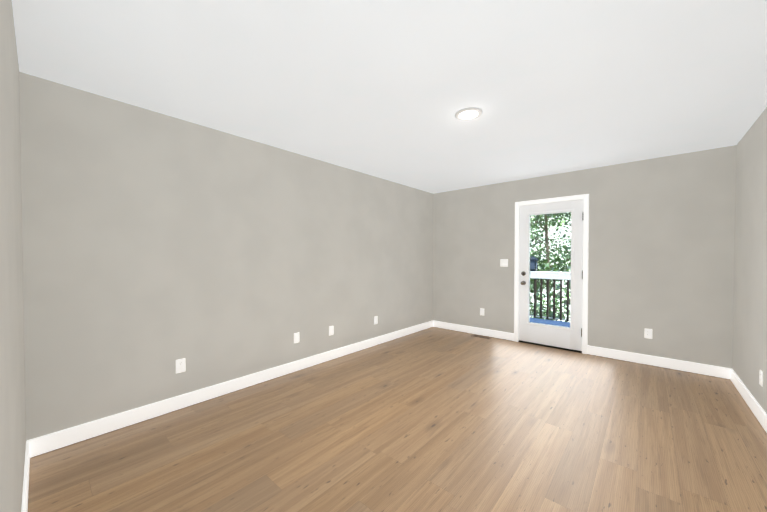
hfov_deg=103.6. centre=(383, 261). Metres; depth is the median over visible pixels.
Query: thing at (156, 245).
wall
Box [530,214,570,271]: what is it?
tree
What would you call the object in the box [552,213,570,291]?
tree
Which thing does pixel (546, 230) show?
tree
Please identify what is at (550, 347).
door sill
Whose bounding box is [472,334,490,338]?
floor vent
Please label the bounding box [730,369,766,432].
baseboard
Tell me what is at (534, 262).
lantern
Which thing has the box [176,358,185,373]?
outlet
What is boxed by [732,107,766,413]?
wall
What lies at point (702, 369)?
baseboard
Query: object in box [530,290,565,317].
sapling
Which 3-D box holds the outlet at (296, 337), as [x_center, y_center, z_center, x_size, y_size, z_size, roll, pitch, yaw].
[-0.975,0.856,3.390,0.007,0.115,0.070,1,1,41]
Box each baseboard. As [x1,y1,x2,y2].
[21,441,29,511]
[26,320,432,457]
[433,320,730,378]
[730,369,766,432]
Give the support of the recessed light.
in the ceiling
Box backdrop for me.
[530,212,570,321]
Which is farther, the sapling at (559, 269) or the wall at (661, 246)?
the sapling at (559, 269)
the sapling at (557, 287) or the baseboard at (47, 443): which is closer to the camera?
the baseboard at (47, 443)
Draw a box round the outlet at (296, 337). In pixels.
[294,332,298,342]
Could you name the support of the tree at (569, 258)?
on the ground
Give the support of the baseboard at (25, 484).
attached to the wall at (12, 412)
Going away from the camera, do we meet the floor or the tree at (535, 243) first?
the floor
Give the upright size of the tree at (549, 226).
12.411 m
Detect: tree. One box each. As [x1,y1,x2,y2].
[530,213,570,307]
[530,213,570,313]
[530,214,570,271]
[530,215,555,315]
[530,253,555,318]
[535,213,570,260]
[538,212,570,283]
[542,212,570,257]
[542,213,570,264]
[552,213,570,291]
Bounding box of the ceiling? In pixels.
[12,0,766,193]
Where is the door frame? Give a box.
[514,194,588,353]
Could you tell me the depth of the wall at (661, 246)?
3.68 m
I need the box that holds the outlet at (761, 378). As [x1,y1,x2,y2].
[759,370,762,386]
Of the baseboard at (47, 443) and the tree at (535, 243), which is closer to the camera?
the baseboard at (47, 443)
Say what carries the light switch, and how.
attached to the wall at (661, 246)
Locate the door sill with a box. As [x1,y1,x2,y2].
[518,341,581,352]
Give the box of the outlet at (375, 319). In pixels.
[374,316,377,323]
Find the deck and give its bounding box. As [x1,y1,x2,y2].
[530,317,569,326]
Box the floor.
[28,327,766,511]
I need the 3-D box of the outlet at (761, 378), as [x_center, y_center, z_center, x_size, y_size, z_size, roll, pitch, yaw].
[2.944,0.907,2.352,0.007,0.114,0.070,1,1,41]
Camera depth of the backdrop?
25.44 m
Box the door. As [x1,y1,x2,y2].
[519,200,583,351]
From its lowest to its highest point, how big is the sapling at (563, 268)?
4.992 m
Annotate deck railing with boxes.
[530,271,570,321]
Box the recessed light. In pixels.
[455,107,482,120]
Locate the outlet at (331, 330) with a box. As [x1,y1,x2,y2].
[329,326,333,335]
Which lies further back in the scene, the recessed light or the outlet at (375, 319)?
the outlet at (375, 319)
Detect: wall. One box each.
[0,0,25,511]
[19,72,432,440]
[433,145,735,368]
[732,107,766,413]
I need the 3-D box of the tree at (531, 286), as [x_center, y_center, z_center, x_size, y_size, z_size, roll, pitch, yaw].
[4.184,0.605,10.873,3.730,8.461,4.638,1,1,41]
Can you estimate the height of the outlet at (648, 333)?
0.114 m
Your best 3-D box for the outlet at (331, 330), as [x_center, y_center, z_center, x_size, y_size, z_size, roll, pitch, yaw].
[-0.650,0.860,3.761,0.007,0.114,0.070,1,1,41]
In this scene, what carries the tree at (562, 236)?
on the ground
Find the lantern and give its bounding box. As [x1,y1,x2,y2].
[530,256,537,270]
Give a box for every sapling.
[530,252,557,311]
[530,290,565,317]
[530,291,569,321]
[536,261,570,311]
[539,247,570,308]
[554,251,570,289]
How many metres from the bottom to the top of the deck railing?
1.020 m
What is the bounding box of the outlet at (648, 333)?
[644,328,651,338]
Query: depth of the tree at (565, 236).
13.54 m
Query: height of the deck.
0.240 m
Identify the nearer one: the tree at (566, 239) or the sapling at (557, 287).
the sapling at (557, 287)
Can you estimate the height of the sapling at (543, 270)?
5.139 m
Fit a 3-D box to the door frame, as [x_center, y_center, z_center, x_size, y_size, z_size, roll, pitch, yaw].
[2.397,0.162,4.336,0.930,2.108,0.187,1,1,41]
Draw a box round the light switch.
[500,259,507,266]
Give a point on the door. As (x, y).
(563, 337)
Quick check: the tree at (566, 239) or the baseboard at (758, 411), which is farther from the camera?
the tree at (566, 239)
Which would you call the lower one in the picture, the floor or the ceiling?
the floor
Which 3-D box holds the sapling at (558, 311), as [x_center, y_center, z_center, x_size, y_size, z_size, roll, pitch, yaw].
[4.669,2.725,8.421,1.404,3.812,1.429,1,1,41]
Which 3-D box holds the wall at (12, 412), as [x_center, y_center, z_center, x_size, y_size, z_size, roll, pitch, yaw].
[-0.953,0.054,0.645,3.640,2.440,0.150,1,1,41]

